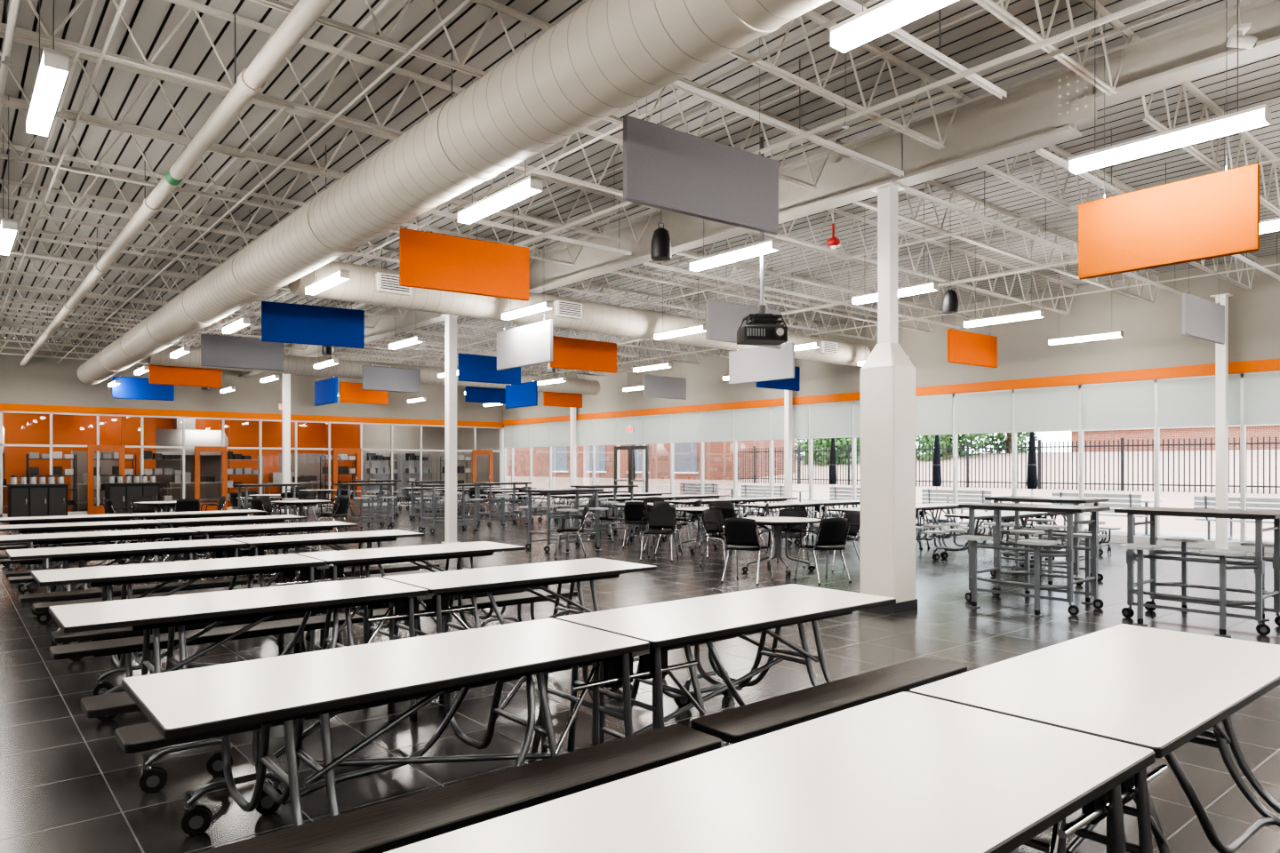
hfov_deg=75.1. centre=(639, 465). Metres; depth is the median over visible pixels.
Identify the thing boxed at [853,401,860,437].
roller shade
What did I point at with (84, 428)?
wall
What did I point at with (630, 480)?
door
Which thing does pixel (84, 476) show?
countertop
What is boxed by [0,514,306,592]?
table
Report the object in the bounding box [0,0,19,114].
pipe
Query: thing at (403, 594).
table
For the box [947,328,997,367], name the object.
acoustic baffle
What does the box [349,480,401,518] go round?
cafe table
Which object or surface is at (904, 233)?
joist
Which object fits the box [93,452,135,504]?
wire shelf rack
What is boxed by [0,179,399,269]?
joist
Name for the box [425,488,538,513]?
table
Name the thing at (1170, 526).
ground
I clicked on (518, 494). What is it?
table
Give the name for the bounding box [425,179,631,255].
channel
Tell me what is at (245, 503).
cafe table
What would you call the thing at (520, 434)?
roller shade
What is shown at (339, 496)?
dining chair
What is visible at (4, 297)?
joist
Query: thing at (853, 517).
dining chair
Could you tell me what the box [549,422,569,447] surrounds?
roller shade
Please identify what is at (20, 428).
wall
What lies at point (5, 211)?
joist
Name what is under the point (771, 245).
linear pendant light
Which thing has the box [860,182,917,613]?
structural column
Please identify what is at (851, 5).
channel
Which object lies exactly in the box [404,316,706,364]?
joist
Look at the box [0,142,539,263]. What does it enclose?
joist
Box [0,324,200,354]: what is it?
joist
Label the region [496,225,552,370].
acoustic baffle
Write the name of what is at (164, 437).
exhaust hood
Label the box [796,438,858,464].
leafy tree
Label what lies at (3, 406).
trim
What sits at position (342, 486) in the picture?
dining chair
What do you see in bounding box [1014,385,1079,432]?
roller shade
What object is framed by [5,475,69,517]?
cart
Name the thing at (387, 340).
joist
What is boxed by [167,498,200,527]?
dining chair
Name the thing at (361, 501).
cafe table
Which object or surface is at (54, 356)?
joist
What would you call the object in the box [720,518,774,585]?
dining chair
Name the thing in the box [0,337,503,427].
wall
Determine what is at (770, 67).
joist
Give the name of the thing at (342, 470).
wire shelf rack
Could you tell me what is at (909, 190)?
channel
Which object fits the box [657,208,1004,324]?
joist
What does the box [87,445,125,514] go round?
door
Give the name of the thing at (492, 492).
round cafe table
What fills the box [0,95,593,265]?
joist
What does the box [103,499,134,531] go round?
dining chair
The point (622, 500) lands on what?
table
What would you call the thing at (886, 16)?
linear pendant light
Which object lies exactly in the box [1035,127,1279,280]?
channel
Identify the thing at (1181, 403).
roller shade
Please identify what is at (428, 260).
acoustic baffle
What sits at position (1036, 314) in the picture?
linear pendant light
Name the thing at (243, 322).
linear pendant light
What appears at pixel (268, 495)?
round cafe table
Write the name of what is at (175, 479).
countertop
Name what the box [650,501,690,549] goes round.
dining chair
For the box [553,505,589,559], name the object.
dining chair
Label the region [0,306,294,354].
joist
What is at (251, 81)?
pipe
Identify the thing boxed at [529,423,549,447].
roller shade
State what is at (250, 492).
dining chair
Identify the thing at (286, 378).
structural column
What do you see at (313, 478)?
countertop
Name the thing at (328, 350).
speaker
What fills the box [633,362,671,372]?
linear pendant light
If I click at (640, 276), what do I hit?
joist
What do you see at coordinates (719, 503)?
dining chair
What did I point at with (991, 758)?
table
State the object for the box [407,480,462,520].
cafe table
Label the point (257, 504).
dining chair
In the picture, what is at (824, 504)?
table
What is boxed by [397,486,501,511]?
table
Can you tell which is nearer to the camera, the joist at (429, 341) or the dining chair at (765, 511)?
the dining chair at (765, 511)
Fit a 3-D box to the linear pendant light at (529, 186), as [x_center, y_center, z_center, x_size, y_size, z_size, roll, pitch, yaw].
[-1.240,-2.917,7.249,0.116,1.337,1.240,0,0,-40]
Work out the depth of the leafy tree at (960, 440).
44.95 m
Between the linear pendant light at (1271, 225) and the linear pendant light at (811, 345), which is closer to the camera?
the linear pendant light at (1271, 225)
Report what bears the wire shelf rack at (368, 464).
on the floor
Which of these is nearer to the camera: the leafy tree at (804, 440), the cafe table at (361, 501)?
the cafe table at (361, 501)
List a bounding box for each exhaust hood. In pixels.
[2,426,4,454]
[155,418,228,455]
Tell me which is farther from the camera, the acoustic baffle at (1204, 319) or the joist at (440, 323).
the joist at (440, 323)
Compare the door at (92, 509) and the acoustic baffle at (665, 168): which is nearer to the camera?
the acoustic baffle at (665, 168)
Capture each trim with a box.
[0,403,503,427]
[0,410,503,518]
[503,358,1279,425]
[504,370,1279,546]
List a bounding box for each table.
[0,509,266,571]
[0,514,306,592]
[0,521,362,615]
[5,529,439,646]
[30,541,548,695]
[48,558,665,793]
[115,584,967,852]
[133,501,175,519]
[232,483,300,525]
[248,494,293,524]
[270,500,331,534]
[298,489,336,514]
[333,482,396,529]
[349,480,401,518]
[383,624,1279,852]
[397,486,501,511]
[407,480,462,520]
[416,483,482,533]
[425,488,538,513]
[472,481,534,527]
[483,490,520,515]
[498,490,623,521]
[520,488,608,552]
[542,492,676,526]
[568,485,642,537]
[598,494,735,531]
[614,503,674,543]
[658,496,797,535]
[675,507,739,553]
[680,482,747,511]
[734,499,860,546]
[741,484,823,513]
[742,517,820,576]
[813,503,993,549]
[829,486,920,518]
[924,511,1120,567]
[955,503,1110,616]
[984,496,1108,585]
[1114,506,1279,637]
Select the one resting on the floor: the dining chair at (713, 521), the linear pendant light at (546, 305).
the dining chair at (713, 521)
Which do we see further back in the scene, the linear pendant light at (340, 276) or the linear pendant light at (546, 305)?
the linear pendant light at (546, 305)
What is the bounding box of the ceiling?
[0,0,1279,374]
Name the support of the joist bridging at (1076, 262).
attached to the wall at (1153, 338)
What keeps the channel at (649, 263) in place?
hanging from the ceiling
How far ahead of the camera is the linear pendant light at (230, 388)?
25.06 m
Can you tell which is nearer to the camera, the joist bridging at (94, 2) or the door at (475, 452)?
the joist bridging at (94, 2)
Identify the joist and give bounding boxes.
[0,0,623,196]
[0,31,657,245]
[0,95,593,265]
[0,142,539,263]
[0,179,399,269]
[0,208,399,289]
[0,234,408,319]
[0,253,386,328]
[0,269,266,327]
[0,282,261,337]
[0,295,308,350]
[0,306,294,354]
[0,315,200,348]
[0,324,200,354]
[0,333,148,364]
[248,0,837,190]
[320,342,584,379]
[320,347,560,376]
[327,352,541,375]
[334,336,607,376]
[364,329,643,372]
[368,312,672,368]
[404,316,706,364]
[435,316,728,358]
[538,248,877,340]
[539,293,705,319]
[543,280,831,338]
[592,229,939,333]
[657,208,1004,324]
[728,9,964,149]
[753,208,1078,314]
[835,141,1161,303]
[960,96,1258,290]
[972,0,1135,95]
[1128,34,1279,216]
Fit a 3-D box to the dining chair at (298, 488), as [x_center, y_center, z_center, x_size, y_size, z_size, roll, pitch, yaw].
[-10.623,1.080,26.368,0.570,0.840,0.552,0,0,36]
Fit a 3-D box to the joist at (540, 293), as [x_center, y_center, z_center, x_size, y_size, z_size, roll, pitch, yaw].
[0.173,-3.299,19.334,9.860,0.598,0.076,0,0,-40]
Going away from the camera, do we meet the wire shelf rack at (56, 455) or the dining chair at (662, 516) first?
the dining chair at (662, 516)
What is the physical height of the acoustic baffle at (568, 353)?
1.679 m
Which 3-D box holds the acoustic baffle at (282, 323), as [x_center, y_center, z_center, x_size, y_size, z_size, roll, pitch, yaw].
[-5.142,-2.745,13.145,1.524,1.679,0.053,0,0,-31]
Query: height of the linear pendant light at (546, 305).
1.337 m
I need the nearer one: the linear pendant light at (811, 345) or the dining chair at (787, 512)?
the dining chair at (787, 512)
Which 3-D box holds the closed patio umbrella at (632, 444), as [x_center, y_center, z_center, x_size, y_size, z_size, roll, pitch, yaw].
[-0.289,0.260,32.392,0.560,2.520,0.560,0,0,-40]
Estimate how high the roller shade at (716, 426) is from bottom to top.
0.897 m
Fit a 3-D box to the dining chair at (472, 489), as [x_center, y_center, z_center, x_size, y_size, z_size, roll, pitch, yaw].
[-4.714,1.080,24.527,0.552,0.840,0.570,0,0,45]
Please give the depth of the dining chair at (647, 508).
14.18 m
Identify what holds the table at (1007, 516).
on the floor
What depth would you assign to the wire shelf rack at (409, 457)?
33.33 m
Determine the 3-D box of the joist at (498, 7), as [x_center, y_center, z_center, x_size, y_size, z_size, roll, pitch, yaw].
[-2.281,-3.299,5.527,11.600,0.598,0.076,0,0,-40]
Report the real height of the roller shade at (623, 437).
0.897 m
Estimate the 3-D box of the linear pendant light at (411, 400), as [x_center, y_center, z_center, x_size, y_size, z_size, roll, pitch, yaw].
[-7.813,-2.917,29.147,0.116,1.337,1.240,0,0,-40]
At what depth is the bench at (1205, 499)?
15.76 m
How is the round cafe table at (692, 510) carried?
on the floor
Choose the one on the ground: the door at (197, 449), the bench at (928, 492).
the bench at (928, 492)
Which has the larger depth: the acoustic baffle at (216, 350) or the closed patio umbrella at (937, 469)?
the closed patio umbrella at (937, 469)
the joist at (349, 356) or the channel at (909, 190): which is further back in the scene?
the joist at (349, 356)
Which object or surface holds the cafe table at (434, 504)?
on the floor
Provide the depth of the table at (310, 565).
6.46 m
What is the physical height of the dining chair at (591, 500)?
0.840 m
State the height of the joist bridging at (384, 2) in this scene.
0.574 m
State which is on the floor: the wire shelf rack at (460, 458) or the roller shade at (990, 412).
the wire shelf rack at (460, 458)
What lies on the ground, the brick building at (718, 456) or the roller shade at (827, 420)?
the brick building at (718, 456)
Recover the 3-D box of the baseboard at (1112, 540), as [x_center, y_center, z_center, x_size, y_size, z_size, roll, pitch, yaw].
[5.287,1.455,21.080,0.200,0.090,33.500,0,0,-40]
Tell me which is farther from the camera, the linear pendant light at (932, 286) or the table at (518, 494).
the table at (518, 494)
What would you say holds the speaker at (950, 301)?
hanging from the ceiling
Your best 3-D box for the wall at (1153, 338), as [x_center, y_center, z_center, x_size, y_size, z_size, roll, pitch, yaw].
[3.680,-1.050,22.995,0.200,5.100,38.500,0,0,-40]
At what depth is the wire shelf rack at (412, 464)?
35.19 m
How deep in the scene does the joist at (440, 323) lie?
20.87 m
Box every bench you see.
[921,488,1006,527]
[1051,491,1162,536]
[1193,496,1279,540]
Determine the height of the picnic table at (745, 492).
0.947 m
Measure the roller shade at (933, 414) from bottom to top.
0.897 m
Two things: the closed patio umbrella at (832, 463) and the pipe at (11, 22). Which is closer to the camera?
the pipe at (11, 22)
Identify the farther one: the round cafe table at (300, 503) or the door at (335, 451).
the door at (335, 451)
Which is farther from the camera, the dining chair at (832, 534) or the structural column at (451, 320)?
the structural column at (451, 320)
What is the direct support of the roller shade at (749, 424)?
attached to the wall at (1153, 338)
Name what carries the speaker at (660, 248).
hanging from the ceiling
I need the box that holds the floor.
[0,499,1279,852]
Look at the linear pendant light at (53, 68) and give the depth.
5.01 m
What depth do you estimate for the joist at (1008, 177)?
9.60 m
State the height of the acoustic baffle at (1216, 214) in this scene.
2.058 m
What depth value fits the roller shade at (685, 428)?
25.56 m
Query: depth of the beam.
8.08 m
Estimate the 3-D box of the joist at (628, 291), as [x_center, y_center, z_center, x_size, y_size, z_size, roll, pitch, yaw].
[1.137,-3.299,18.185,9.860,0.598,0.076,0,0,-40]
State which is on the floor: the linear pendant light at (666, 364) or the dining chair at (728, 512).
the dining chair at (728, 512)
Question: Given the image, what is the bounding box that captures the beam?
[238,0,1279,377]
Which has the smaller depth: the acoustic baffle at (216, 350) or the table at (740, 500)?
the acoustic baffle at (216, 350)
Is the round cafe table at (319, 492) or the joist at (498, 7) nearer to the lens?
the joist at (498, 7)
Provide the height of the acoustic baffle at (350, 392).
1.679 m
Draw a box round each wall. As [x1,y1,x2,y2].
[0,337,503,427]
[2,412,445,511]
[4,412,279,513]
[325,423,359,503]
[456,255,1279,499]
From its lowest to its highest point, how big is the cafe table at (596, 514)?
1.070 m
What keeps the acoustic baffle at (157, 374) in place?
hanging from the ceiling
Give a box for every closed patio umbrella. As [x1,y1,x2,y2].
[631,444,635,479]
[824,438,840,517]
[926,434,946,523]
[1019,432,1037,528]
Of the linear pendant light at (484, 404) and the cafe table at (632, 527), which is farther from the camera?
the linear pendant light at (484, 404)
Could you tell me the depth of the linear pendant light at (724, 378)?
21.84 m
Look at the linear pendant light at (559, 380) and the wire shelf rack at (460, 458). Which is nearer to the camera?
the linear pendant light at (559, 380)
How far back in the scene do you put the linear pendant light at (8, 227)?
8.09 m
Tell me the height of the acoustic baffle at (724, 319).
1.680 m
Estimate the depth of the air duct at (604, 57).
6.14 m
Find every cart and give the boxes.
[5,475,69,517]
[103,474,161,514]
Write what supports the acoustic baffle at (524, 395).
hanging from the ceiling
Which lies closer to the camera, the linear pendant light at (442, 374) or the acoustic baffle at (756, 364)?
the acoustic baffle at (756, 364)
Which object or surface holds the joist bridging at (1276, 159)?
attached to the beam
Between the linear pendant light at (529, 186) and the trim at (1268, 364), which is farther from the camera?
the trim at (1268, 364)
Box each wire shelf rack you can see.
[25,451,76,511]
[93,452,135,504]
[139,450,182,501]
[227,451,263,501]
[320,454,355,500]
[364,453,399,502]
[389,454,430,501]
[403,453,437,502]
[440,455,471,498]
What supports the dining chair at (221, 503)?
on the floor
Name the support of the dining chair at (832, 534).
on the floor
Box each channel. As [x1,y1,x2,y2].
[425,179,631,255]
[643,261,960,328]
[668,58,903,176]
[831,0,1006,98]
[902,170,1183,295]
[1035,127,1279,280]
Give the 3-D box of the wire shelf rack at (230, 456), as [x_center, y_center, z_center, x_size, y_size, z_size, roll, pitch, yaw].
[-13.798,0.507,28.890,1.232,1.985,0.532,0,0,-40]
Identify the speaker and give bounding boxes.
[200,386,209,390]
[321,345,334,355]
[547,362,556,373]
[650,222,671,261]
[942,286,958,313]
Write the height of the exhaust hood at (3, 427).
1.710 m
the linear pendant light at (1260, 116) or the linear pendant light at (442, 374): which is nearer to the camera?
the linear pendant light at (1260, 116)
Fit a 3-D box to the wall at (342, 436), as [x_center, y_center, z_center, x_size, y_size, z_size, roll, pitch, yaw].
[-11.620,-0.300,32.610,0.120,3.600,3.700,0,0,-40]
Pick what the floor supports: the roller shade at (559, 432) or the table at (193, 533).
the table at (193, 533)
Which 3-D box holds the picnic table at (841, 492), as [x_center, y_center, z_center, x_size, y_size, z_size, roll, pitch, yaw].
[6.548,1.052,23.248,1.760,0.947,1.800,0,0,-40]
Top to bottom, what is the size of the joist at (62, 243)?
0.598 m
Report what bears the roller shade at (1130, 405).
attached to the wall at (1153, 338)
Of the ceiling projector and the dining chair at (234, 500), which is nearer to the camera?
the ceiling projector
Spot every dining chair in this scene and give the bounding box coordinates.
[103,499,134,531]
[130,496,164,529]
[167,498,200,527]
[200,496,225,527]
[228,492,250,510]
[240,490,258,516]
[248,498,286,535]
[255,496,290,534]
[274,492,299,515]
[290,488,309,515]
[290,490,317,520]
[292,486,316,512]
[315,495,347,533]
[318,496,350,533]
[326,487,351,514]
[328,486,352,512]
[468,488,493,516]
[480,487,497,515]
[507,488,530,517]
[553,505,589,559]
[587,498,620,542]
[622,501,655,547]
[639,496,666,539]
[640,505,678,561]
[642,504,683,555]
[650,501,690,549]
[676,499,702,543]
[698,500,731,547]
[699,509,749,568]
[701,506,736,558]
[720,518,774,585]
[744,503,769,552]
[770,508,809,567]
[793,518,851,584]
[813,511,860,572]
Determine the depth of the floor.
5.82 m
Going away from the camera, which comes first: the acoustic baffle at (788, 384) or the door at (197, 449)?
the acoustic baffle at (788, 384)
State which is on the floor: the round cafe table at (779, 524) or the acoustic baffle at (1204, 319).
the round cafe table at (779, 524)
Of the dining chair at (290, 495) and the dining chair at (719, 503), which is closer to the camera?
the dining chair at (719, 503)
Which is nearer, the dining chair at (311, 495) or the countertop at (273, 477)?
the dining chair at (311, 495)
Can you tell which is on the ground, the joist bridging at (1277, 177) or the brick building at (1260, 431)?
the brick building at (1260, 431)
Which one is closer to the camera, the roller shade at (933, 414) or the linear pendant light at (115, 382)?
the roller shade at (933, 414)
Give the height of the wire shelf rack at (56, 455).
1.928 m
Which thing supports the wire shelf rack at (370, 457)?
on the floor
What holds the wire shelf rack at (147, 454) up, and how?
on the floor
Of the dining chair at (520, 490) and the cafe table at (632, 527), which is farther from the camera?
the dining chair at (520, 490)
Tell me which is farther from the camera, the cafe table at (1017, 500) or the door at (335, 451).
the door at (335, 451)
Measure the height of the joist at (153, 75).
0.598 m
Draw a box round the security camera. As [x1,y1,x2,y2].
[1226,0,1257,48]
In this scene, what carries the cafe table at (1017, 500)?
on the floor
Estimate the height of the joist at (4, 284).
0.598 m
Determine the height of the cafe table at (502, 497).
1.070 m
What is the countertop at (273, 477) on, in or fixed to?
on the floor
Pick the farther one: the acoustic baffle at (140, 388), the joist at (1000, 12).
the acoustic baffle at (140, 388)
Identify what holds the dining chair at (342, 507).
on the floor
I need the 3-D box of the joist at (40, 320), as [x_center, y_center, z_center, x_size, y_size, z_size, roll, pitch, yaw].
[-14.816,-3.299,20.465,11.600,0.598,0.076,0,0,-40]
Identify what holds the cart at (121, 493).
on the floor
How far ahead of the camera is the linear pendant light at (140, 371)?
19.98 m
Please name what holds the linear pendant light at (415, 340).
hanging from the ceiling
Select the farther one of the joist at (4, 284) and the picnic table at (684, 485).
the picnic table at (684, 485)
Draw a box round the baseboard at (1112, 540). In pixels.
[505,501,1273,552]
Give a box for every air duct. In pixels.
[77,0,830,384]
[147,345,599,395]
[288,261,870,367]
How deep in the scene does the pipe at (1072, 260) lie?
12.92 m
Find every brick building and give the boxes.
[506,409,795,479]
[1071,424,1279,452]
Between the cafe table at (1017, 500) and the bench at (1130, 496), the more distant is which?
the bench at (1130, 496)
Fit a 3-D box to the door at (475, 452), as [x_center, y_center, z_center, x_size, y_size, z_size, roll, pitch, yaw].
[-6.255,0.440,33.201,0.900,2.120,0.112,0,0,-40]
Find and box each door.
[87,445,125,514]
[194,446,227,511]
[332,448,360,508]
[472,449,493,498]
[614,445,648,496]
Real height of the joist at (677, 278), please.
0.598 m
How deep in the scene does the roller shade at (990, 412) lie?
18.26 m
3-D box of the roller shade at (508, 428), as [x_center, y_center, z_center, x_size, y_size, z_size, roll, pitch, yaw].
[-5.357,-1.151,33.617,0.024,0.897,0.560,0,0,-40]
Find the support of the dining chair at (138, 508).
on the floor
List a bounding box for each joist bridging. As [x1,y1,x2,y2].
[0,0,126,316]
[56,0,471,363]
[136,0,879,367]
[235,0,1206,336]
[315,101,1279,380]
[408,176,1279,365]
[456,262,1279,388]
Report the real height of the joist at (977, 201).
0.598 m
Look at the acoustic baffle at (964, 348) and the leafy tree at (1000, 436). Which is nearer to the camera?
the acoustic baffle at (964, 348)
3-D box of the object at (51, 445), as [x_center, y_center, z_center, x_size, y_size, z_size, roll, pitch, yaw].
[-13.836,-0.025,26.991,21.500,3.050,0.100,0,0,-40]
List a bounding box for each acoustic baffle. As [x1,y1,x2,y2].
[112,371,174,400]
[148,364,221,387]
[200,292,283,371]
[261,255,364,348]
[314,346,337,406]
[340,381,388,404]
[361,329,420,392]
[399,167,529,301]
[458,322,520,384]
[465,386,505,404]
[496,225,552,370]
[505,380,537,408]
[543,392,582,407]
[549,290,616,373]
[623,37,778,235]
[643,374,686,399]
[705,298,781,349]
[728,262,794,384]
[756,366,799,391]
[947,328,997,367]
[1078,0,1259,279]
[1182,256,1224,344]
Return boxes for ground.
[506,449,1279,542]
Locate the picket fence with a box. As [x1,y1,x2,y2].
[737,436,1279,494]
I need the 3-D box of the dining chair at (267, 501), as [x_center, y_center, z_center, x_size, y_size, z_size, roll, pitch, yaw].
[-8.028,1.080,18.134,0.570,0.840,0.552,0,0,15]
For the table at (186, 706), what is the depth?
3.28 m
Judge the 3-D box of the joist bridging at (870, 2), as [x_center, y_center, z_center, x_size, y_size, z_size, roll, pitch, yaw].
[-4.672,-3.261,12.724,0.024,0.574,33.400,0,0,-40]
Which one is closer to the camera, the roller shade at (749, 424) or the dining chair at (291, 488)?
the roller shade at (749, 424)
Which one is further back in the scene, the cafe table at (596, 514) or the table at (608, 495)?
the table at (608, 495)
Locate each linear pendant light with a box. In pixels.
[0,95,16,255]
[26,0,69,136]
[108,339,119,387]
[134,320,148,375]
[169,346,190,358]
[220,386,235,392]
[222,317,250,334]
[260,375,279,382]
[304,189,349,295]
[313,359,338,368]
[388,336,423,349]
[408,364,425,402]
[437,369,458,377]
[457,75,542,224]
[483,403,503,406]
[501,300,552,319]
[537,377,566,384]
[623,385,643,391]
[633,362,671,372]
[653,252,705,339]
[689,131,779,271]
[722,376,728,380]
[794,279,820,351]
[829,0,957,53]
[851,199,938,304]
[857,355,909,366]
[963,231,1044,327]
[1048,272,1123,344]
[1068,0,1271,174]
[1224,104,1279,233]
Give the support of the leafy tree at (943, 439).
on the ground
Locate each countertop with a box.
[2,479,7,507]
[74,472,117,511]
[165,472,221,506]
[263,472,319,504]
[279,472,326,499]
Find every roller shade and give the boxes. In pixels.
[504,425,511,448]
[512,424,529,447]
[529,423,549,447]
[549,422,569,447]
[576,420,591,446]
[592,418,615,445]
[616,416,642,445]
[642,415,670,444]
[671,412,700,443]
[701,410,733,442]
[734,408,769,441]
[770,405,808,439]
[809,401,851,439]
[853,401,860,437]
[915,394,952,435]
[954,391,1012,434]
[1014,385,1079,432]
[1080,381,1154,431]
[1156,375,1240,428]
[1243,372,1279,425]
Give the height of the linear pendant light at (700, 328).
1.337 m
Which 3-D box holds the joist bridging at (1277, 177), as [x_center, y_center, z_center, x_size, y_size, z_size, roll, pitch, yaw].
[1.457,-3.261,17.866,0.024,0.574,33.400,0,0,-40]
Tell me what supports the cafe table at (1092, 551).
on the floor
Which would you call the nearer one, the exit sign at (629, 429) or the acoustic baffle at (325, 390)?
the acoustic baffle at (325, 390)
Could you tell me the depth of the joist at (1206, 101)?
8.28 m
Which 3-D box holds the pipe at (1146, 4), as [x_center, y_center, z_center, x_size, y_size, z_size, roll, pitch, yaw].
[-3.743,-3.197,13.406,0.060,0.775,33.250,0,0,-40]
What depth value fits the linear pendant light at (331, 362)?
18.68 m
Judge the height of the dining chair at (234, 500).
0.840 m
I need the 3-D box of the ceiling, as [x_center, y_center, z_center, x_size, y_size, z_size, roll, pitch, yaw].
[-2.942,-3.700,14.241,21.800,0.200,33.600,0,0,-40]
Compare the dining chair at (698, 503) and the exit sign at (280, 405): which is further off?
the exit sign at (280, 405)
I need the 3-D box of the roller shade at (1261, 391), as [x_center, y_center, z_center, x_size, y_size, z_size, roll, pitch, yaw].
[11.012,-1.151,14.109,0.024,0.897,1.310,0,0,-40]
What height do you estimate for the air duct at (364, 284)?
0.526 m
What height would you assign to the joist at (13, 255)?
0.598 m
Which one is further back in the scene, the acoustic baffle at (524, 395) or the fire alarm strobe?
the acoustic baffle at (524, 395)
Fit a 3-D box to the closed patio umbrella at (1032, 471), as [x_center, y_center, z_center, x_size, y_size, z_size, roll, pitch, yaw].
[9.242,0.260,19.634,0.560,2.520,0.560,0,0,-40]
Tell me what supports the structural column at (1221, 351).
on the floor
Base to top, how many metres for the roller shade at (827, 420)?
0.897 m
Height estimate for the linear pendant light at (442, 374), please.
1.337 m
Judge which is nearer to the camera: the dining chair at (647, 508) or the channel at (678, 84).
the channel at (678, 84)
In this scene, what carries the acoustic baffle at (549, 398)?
hanging from the ceiling
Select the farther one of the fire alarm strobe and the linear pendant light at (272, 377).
the linear pendant light at (272, 377)
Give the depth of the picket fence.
25.86 m
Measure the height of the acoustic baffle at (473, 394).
1.679 m
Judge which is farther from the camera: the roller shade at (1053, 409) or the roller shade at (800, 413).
the roller shade at (800, 413)
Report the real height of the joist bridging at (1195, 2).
0.574 m
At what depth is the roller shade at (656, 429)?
26.61 m
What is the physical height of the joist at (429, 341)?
0.598 m
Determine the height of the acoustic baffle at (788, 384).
1.679 m
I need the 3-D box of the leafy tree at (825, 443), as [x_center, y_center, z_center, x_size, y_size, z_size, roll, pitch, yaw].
[10.844,-2.322,44.679,3.871,5.752,3.840,0,0,6]
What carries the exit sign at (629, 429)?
attached to the wall at (1153, 338)
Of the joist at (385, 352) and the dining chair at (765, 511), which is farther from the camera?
the joist at (385, 352)
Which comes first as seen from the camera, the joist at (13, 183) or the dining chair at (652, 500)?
the joist at (13, 183)
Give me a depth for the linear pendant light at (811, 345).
15.93 m
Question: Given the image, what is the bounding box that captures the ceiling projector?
[736,136,788,345]
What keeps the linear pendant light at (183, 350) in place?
hanging from the ceiling
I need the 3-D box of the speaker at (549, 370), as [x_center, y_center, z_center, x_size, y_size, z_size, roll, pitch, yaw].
[-1.905,-2.789,17.983,0.200,1.582,0.200,0,0,-40]
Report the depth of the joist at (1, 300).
16.15 m
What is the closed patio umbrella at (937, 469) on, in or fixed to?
on the ground
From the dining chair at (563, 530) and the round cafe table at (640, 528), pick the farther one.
the round cafe table at (640, 528)
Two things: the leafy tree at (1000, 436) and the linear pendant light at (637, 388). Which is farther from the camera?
the leafy tree at (1000, 436)
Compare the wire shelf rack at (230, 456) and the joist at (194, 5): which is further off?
the wire shelf rack at (230, 456)
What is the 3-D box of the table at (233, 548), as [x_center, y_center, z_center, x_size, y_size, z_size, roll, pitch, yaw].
[-4.038,1.127,8.360,3.680,0.745,1.670,0,0,-40]
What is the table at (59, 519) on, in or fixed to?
on the floor
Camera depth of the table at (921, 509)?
15.28 m
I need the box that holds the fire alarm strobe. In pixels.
[826,208,839,249]
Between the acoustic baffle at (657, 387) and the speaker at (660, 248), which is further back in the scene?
the acoustic baffle at (657, 387)
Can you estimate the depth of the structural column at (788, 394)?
22.12 m
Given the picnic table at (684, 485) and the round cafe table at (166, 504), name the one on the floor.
the round cafe table at (166, 504)
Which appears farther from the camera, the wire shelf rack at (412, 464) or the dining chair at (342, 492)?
the wire shelf rack at (412, 464)
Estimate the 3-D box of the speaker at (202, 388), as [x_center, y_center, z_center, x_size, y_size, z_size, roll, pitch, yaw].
[-11.367,-2.779,21.792,0.200,1.582,0.200,0,0,-40]
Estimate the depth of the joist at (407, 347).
25.35 m
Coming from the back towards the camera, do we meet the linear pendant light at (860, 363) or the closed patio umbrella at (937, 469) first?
the closed patio umbrella at (937, 469)
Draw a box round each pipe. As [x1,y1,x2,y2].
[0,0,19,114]
[20,0,334,366]
[321,0,1166,309]
[464,243,1078,352]
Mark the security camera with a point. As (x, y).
(1246, 42)
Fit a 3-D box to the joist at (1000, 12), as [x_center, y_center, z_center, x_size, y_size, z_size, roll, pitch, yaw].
[-0.353,-3.299,3.229,11.600,0.598,0.076,0,0,-40]
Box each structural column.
[282,374,290,514]
[440,313,460,543]
[570,407,575,507]
[784,390,791,509]
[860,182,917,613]
[1210,293,1233,550]
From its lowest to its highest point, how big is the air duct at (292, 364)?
0.486 m
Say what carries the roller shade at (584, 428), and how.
attached to the wall at (1153, 338)
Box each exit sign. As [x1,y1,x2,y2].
[278,403,282,409]
[626,424,633,432]
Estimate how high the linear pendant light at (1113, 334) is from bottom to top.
1.337 m
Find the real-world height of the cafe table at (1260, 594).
1.070 m
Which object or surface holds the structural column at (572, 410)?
on the floor
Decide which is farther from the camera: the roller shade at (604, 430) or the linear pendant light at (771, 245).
the roller shade at (604, 430)
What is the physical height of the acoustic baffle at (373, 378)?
1.679 m
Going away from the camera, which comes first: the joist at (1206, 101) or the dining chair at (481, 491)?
the joist at (1206, 101)
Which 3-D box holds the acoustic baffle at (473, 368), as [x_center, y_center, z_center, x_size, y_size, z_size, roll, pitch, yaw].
[-3.449,-2.745,19.200,1.585,1.679,0.052,0,0,-38]
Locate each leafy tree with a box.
[795,439,820,459]
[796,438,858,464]
[813,437,860,466]
[915,433,992,462]
[920,434,983,457]
[979,432,1040,453]
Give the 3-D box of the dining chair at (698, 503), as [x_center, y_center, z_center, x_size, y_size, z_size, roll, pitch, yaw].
[0.922,1.080,16.250,0.570,0.840,0.552,0,0,19]

